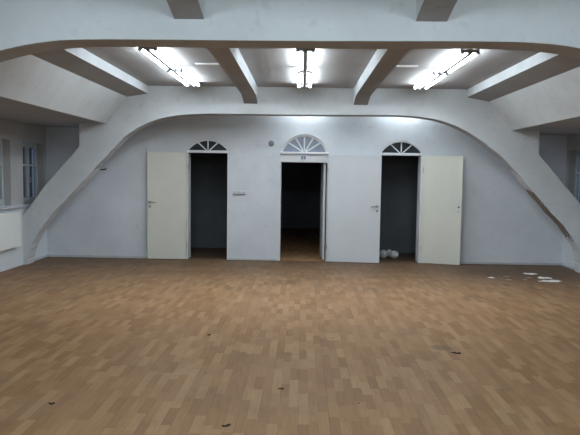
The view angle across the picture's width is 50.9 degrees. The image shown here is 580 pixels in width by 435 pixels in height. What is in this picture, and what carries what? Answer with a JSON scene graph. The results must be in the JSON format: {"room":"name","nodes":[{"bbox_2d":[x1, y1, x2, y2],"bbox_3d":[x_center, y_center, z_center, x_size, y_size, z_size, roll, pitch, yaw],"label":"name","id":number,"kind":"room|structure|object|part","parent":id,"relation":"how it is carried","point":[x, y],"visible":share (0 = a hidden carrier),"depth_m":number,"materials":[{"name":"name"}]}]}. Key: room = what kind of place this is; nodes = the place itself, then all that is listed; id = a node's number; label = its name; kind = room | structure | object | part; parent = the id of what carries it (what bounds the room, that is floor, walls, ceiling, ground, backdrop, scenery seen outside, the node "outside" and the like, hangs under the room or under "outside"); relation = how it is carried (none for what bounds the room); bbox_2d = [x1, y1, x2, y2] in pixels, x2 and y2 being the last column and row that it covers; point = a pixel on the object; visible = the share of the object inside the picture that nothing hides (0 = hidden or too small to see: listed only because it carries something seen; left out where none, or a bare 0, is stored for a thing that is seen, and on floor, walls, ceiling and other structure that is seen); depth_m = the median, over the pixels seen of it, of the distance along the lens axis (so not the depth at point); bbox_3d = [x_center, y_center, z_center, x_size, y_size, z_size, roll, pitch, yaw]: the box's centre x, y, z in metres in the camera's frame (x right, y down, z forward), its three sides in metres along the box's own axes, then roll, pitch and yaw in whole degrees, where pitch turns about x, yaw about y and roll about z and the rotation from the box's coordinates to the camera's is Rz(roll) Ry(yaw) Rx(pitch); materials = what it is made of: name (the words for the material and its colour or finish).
{"room":"community hall","nodes":[
{"label":"community hall","id":0,"kind":"room"},
{"bbox_2d":[0,119,47,271],"bbox_3d":[-4.832,-0.432,4.993,0.340,3.450,13.330,1,4,1],"label":"wall","id":1,"kind":"structure","parent":0,"point":[13,134],"depth_m":10.22,"materials":[{"name":"paint"}]},
{"bbox_2d":[0,139,3,205],"bbox_3d":[-4.907,-0.704,9.547,0.552,1.080,0.850,1,4,1],"label":"window","id":2,"kind":"structure","parent":1,"relation":"in","point":[1,140],"depth_m":9.89,"materials":[{"name":"paint"}]},
{"bbox_2d":[0,211,20,251],"bbox_3d":[-4.540,0.431,9.162,0.113,0.942,1.947,1,4,1],"label":"radiator","id":3,"kind":"object","parent":1,"relation":"attached to","point":[10,222],"visible":1,"depth_m":9.75,"materials":[{"name":"white metal"}]},
{"bbox_2d":[0,205,25,209],"bbox_3d":[-4.582,-0.045,8.307,0.090,0.032,4.195,1,4,1],"label":"sill","id":4,"kind":"structure","parent":1,"relation":"attached to","point":[19,206],"depth_m":9.94,"materials":[{"name":"paint"}]},
{"bbox_2d":[23,142,37,203],"bbox_3d":[-4.882,-0.796,10.844,0.552,1.080,0.850,1,4,1],"label":"window","id":5,"kind":"structure","parent":1,"relation":"in","point":[30,150],"depth_m":11.15,"materials":[{"name":"glass"}]},
{"bbox_3d":[-4.676,-0.785,10.652,0.054,0.966,0.369,1,4,1],"label":"sash","id":6,"kind":"part","parent":5,"relation":"part of","materials":[{"name":"paint"}]},
{"bbox_3d":[-4.669,-0.811,11.027,0.054,0.966,0.369,1,4,1],"label":"sash","id":7,"kind":"part","parent":5,"relation":"part of","materials":[{"name":"paint"}]},
{"bbox_2d":[34,255,47,260],"bbox_3d":[-4.563,0.741,11.108,0.028,0.045,0.692,1,4,1],"label":"baseboard","id":8,"kind":"structure","parent":1,"relation":"attached to","point":[44,256],"depth_m":11.12,"materials":[{"name":"paint"}]},
{"bbox_2d":[0,55,125,126],"bbox_3d":[-3.894,-1.675,4.896,2.100,0.930,12.750,1,4,1],"label":"ceiling","id":9,"kind":"structure","parent":0,"point":[34,90],"depth_m":8.02,"materials":[{"name":"white paint"}]},
{"bbox_2d":[191,153,227,247],"bbox_3d":[-1.745,-0.643,12.412,1.730,2.900,1.620,1,4,1],"label":"wall","id":10,"kind":"structure","parent":0,"point":[208,170],"depth_m":13.14,"materials":[{"name":"grey paint"}]},
{"bbox_2d":[0,228,579,434],"bbox_3d":[0.176,1.077,8.521,10.390,0.120,20.350,1,4,1],"label":"floor","id":11,"kind":"structure","parent":0,"point":[119,346],"depth_m":5.74,"materials":[{"name":"laminate"}]},
{"bbox_2d":[0,0,579,62],"bbox_3d":[0.131,-0.400,4.847,9.630,3.350,0.290,1,4,1],"label":"beam","id":12,"kind":"structure","parent":11,"relation":"on","point":[27,27],"depth_m":4.63,"materials":[{"name":"white paint"}]},
{"bbox_2d":[23,86,579,272],"bbox_3d":[0.241,-0.797,10.412,9.630,3.350,0.290,1,4,1],"label":"beam","id":13,"kind":"structure","parent":11,"relation":"on","point":[517,150],"depth_m":10.21,"materials":[{"name":"white paint"}]},
{"bbox_2d":[379,250,387,257],"bbox_3d":[1.836,0.712,11.976,0.163,0.160,0.155,1,4,1],"label":"plastic bag","id":14,"kind":"object","parent":11,"relation":"on","point":[383,253],"visible":1,"depth_m":11.92,"materials":[{"name":"white plastic"}]},
{"bbox_2d":[390,250,398,257],"bbox_3d":[2.051,0.722,11.966,0.164,0.149,0.168,1,4,1],"label":"plastic bag","id":15,"kind":"object","parent":11,"relation":"on","point":[394,254],"visible":1,"depth_m":11.91,"materials":[{"name":"white plastic"}]},
{"bbox_2d":[541,280,559,281],"bbox_3d":[4.077,0.994,9.579,0.409,0.006,0.203,1,4,1],"label":"flake","id":16,"kind":"object","parent":11,"relation":"on","point":[543,280],"visible":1,"depth_m":9.53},
{"bbox_2d":[281,162,326,227],"bbox_3d":[0.315,-0.796,14.968,2.250,2.900,6.820,1,4,1],"label":"wall","id":17,"kind":"structure","parent":0,"point":[300,181],"depth_m":18.30,"materials":[{"name":"paint"}]},
{"bbox_2d":[319,164,325,259],"bbox_3d":[0.614,-0.135,11.814,0.075,1.800,0.800,1,4,-1],"label":"door","id":18,"kind":"structure","parent":17,"relation":"in","point":[323,166],"depth_m":11.48,"materials":[{"name":"white paint"}]},
{"bbox_2d":[46,115,567,262],"bbox_3d":[0.260,-0.818,11.408,10.190,3.450,0.280,1,4,1],"label":"wall","id":19,"kind":"structure","parent":0,"point":[501,222],"depth_m":11.28,"materials":[{"name":"white paint"}]},
{"bbox_2d":[47,254,146,257],"bbox_3d":[-3.265,0.736,11.444,2.590,0.045,0.028,1,4,1],"label":"baseboard","id":20,"kind":"structure","parent":19,"relation":"attached to","point":[49,255],"depth_m":11.44,"materials":[{"name":"paint"}]},
{"bbox_2d":[147,152,187,258],"bbox_3d":[-2.266,-0.215,11.259,0.741,1.973,0.104,1,4,0],"label":"door","id":21,"kind":"structure","parent":19,"relation":"in","point":[166,171],"depth_m":11.27,"materials":[{"name":"beige paint"}]},
{"bbox_2d":[187,150,227,258],"bbox_3d":[-1.534,-0.238,11.478,0.764,2.032,0.292,1,4,1],"label":"door frame","id":22,"kind":"structure","parent":19,"relation":"attached to","point":[189,152],"depth_m":11.38,"materials":[{"name":"white wood"}]},
{"bbox_2d":[188,140,227,150],"bbox_3d":[-1.520,-1.334,11.321,0.764,0.200,0.050,1,4,1],"label":"window","id":23,"kind":"structure","parent":19,"relation":"in","point":[205,144],"depth_m":11.31,"materials":[{"name":"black glass"}]},
{"bbox_2d":[233,190,245,194],"bbox_3d":[-0.934,-0.464,11.303,0.223,0.076,0.026,1,4,1],"label":"light switch","id":24,"kind":"object","parent":19,"relation":"attached to","point":[237,192],"visible":1,"depth_m":11.29,"materials":[{"name":"plastic"}]},
{"bbox_2d":[228,258,276,260],"bbox_3d":[-0.706,0.780,11.399,0.910,0.035,0.022,1,4,1],"label":"baseboard","id":25,"kind":"structure","parent":19,"relation":"attached to","point":[228,258],"depth_m":11.39,"materials":[{"name":"paint"}]},
{"bbox_2d":[300,155,306,159],"bbox_3d":[0.249,-1.105,11.249,0.116,0.096,0.016,1,4,1],"label":"number plate","id":26,"kind":"object","parent":19,"relation":"attached to","point":[302,157],"visible":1,"depth_m":11.24,"materials":[{"name":"white plastic"}]},
{"bbox_2d":[279,133,328,260],"bbox_3d":[0.253,-0.377,11.424,0.904,2.367,0.310,1,4,1],"label":"door frame","id":27,"kind":"structure","parent":19,"relation":"attached to","point":[312,157],"depth_m":11.26,"materials":[{"name":"white wood"}]},
{"bbox_3d":[0.265,-1.370,11.222,0.904,0.357,0.032,1,4,1],"label":"arch moulding","id":28,"kind":"part","parent":27,"relation":"part of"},
{"bbox_3d":[0.263,-1.191,11.256,0.904,0.035,0.090,1,4,1],"label":"transom rail","id":29,"kind":"part","parent":27,"relation":"part of","materials":[{"name":"white wood"}]},
{"bbox_2d":[281,135,327,151],"bbox_3d":[0.265,-1.361,11.254,0.880,0.335,0.050,1,4,1],"label":"window","id":30,"kind":"structure","parent":19,"relation":"in","point":[299,143],"depth_m":11.24,"materials":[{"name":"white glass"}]},
{"bbox_2d":[326,155,381,262],"bbox_3d":[1.163,-0.155,11.167,0.976,1.963,0.104,1,4,6],"label":"door","id":31,"kind":"structure","parent":19,"relation":"in","point":[354,181],"depth_m":11.18,"materials":[{"name":"white paint"}]},
{"bbox_2d":[381,142,420,152],"bbox_3d":[2.052,-1.287,11.254,0.765,0.218,0.050,1,4,1],"label":"window","id":32,"kind":"structure","parent":19,"relation":"in","point":[397,147],"depth_m":11.25,"materials":[{"name":"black glass"}]},
{"bbox_2d":[381,153,422,262],"bbox_3d":[2.038,-0.182,11.412,0.765,2.032,0.292,1,4,1],"label":"door frame","id":33,"kind":"structure","parent":19,"relation":"attached to","point":[419,185],"depth_m":11.32,"materials":[{"name":"white wood"}]},
{"bbox_2d":[420,156,462,264],"bbox_3d":[2.760,-0.134,11.134,0.715,1.973,0.055,2,4,18],"label":"door","id":34,"kind":"structure","parent":19,"relation":"in","point":[442,176],"depth_m":11.12,"materials":[{"name":"beige paint"}]},
{"bbox_2d":[460,261,560,265],"bbox_3d":[3.743,0.846,11.313,2.570,0.045,0.028,1,4,1],"label":"baseboard","id":35,"kind":"structure","parent":19,"relation":"attached to","point":[461,262],"depth_m":11.29,"materials":[{"name":"paint"}]},
{"bbox_2d":[83,47,538,88],"bbox_3d":[0.154,-1.955,4.786,10.390,0.340,13.330,1,4,1],"label":"ceiling","id":36,"kind":"structure","parent":0,"point":[268,67],"depth_m":8.16,"materials":[{"name":"white paint"}]},
{"bbox_2d":[31,48,147,96],"bbox_3d":[-2.610,-2.074,7.579,0.355,0.480,5.290,1,4,1],"label":"ceiling beam","id":37,"kind":"structure","parent":36,"relation":"attached to","point":[78,61],"depth_m":7.92,"materials":[{"name":"white paint"}]},
{"bbox_2d":[138,47,180,70],"bbox_3d":[-1.585,-1.962,7.522,0.216,0.085,1.360,1,4,1],"label":"strip light","id":38,"kind":"object","parent":36,"relation":"attached to","point":[154,53],"visible":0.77,"depth_m":7.37,"materials":[{"name":"white"}]},
{"bbox_2d":[167,68,199,86],"bbox_3d":[-1.556,-2.068,9.003,0.216,0.085,1.410,1,4,1],"label":"strip light","id":39,"kind":"object","parent":36,"relation":"attached to","point":[181,75],"visible":0.77,"depth_m":8.93,"materials":[{"name":"white plastic"}]},
{"bbox_2d":[166,0,203,18],"bbox_3d":[-0.815,-1.602,1.962,0.228,0.568,5.330,1,4,1],"label":"ceiling beam","id":40,"kind":"structure","parent":36,"relation":"attached to","point":[180,9],"depth_m":4.50,"materials":[{"name":"white paint"}]},
{"bbox_2d":[195,63,218,64],"bbox_3d":[-1.030,-2.023,8.043,0.438,0.022,0.050,1,4,1],"label":"cable","id":41,"kind":"object","parent":36,"relation":"attached to","point":[195,63],"visible":0.56,"depth_m":8.02,"materials":[{"name":"white plastic"}]},
{"bbox_2d":[207,48,257,103],"bbox_3d":[-0.705,-2.000,7.547,0.228,0.568,5.290,1,4,1],"label":"ceiling beam","id":42,"kind":"structure","parent":36,"relation":"attached to","point":[230,60],"depth_m":7.73,"materials":[{"name":"white paint"}]},
{"bbox_2d":[297,71,312,87],"bbox_3d":[0.216,-2.040,8.970,0.216,0.085,1.410,1,4,1],"label":"strip light","id":43,"kind":"object","parent":36,"relation":"attached to","point":[304,85],"visible":0.74,"depth_m":8.85,"materials":[{"name":"white plastic"}]},
{"bbox_2d":[296,49,314,72],"bbox_3d":[0.187,-1.935,7.489,0.216,0.085,1.360,1,4,1],"label":"strip light","id":44,"kind":"object","parent":36,"relation":"attached to","point":[304,69],"visible":0.8,"depth_m":7.32,"materials":[{"name":"white"}]},
{"bbox_2d":[353,49,410,104],"bbox_3d":[1.128,-1.972,7.513,0.235,0.568,5.290,1,4,1],"label":"ceiling beam","id":45,"kind":"structure","parent":36,"relation":"attached to","point":[382,63],"depth_m":7.67,"materials":[{"name":"white paint"}]},
{"bbox_2d":[396,65,418,66],"bbox_3d":[1.468,-1.984,7.997,0.423,0.022,0.050,1,4,1],"label":"cable","id":46,"kind":"object","parent":36,"relation":"attached to","point":[397,65],"visible":0.56,"depth_m":7.97,"materials":[{"name":"white plastic"}]},
{"bbox_2d":[414,71,447,89],"bbox_3d":[2.048,-2.012,8.936,0.216,0.085,1.410,1,4,1],"label":"strip light","id":47,"kind":"object","parent":36,"relation":"attached to","point":[432,78],"visible":0.84,"depth_m":8.84,"materials":[{"name":"white plastic"}]},
{"bbox_2d":[416,0,457,21],"bbox_3d":[1.018,-1.573,1.928,0.235,0.568,5.330,1,4,1],"label":"ceiling beam","id":48,"kind":"structure","parent":36,"relation":"attached to","point":[426,10],"depth_m":4.46,"materials":[{"name":"white paint"}]},
{"bbox_2d":[434,49,479,73],"bbox_3d":[2.019,-1.906,7.455,0.216,0.085,1.360,1,4,1],"label":"strip light","id":49,"kind":"object","parent":36,"relation":"attached to","point":[464,55],"visible":0.95,"depth_m":7.27,"materials":[{"name":"white"}]},
{"bbox_2d":[467,52,579,101],"bbox_3d":[3.071,-1.980,7.474,0.360,0.490,5.290,1,4,1],"label":"ceiling beam","id":50,"kind":"structure","parent":36,"relation":"attached to","point":[541,66],"depth_m":7.84,"materials":[{"name":"white paint"}]},
{"bbox_2d":[379,155,418,252],"bbox_3d":[2.235,-0.567,12.154,1.700,2.900,1.250,1,4,1],"label":"wall","id":51,"kind":"structure","parent":0,"point":[399,174],"depth_m":12.70,"materials":[{"name":"grey paint"}]},
{"bbox_2d":[489,67,579,134],"bbox_3d":[4.218,-1.535,4.746,2.050,0.955,12.750,1,4,1],"label":"ceiling","id":52,"kind":"structure","parent":0,"point":[551,106],"depth_m":8.50,"materials":[{"name":"white paint"}]},
{"bbox_2d":[562,133,579,266],"bbox_3d":[5.095,-0.276,4.809,0.340,3.450,13.330,1,4,1],"label":"wall","id":53,"kind":"structure","parent":0,"point":[573,141],"depth_m":11.06,"materials":[{"name":"paint"}]},
{"bbox_2d":[561,263,574,269],"bbox_3d":[5.016,0.891,10.931,0.028,0.045,0.692,1,4,1],"label":"baseboard","id":54,"kind":"structure","parent":53,"relation":"attached to","point":[562,264],"depth_m":10.97,"materials":[{"name":"paint"}]},
{"bbox_2d":[573,150,579,202],"bbox_3d":[5.373,-0.635,10.653,0.552,1.080,0.850,1,4,1],"label":"window","id":55,"kind":"structure","parent":53,"relation":"in","point":[576,193],"depth_m":11.00,"materials":[{"name":"glass"}]}
]}

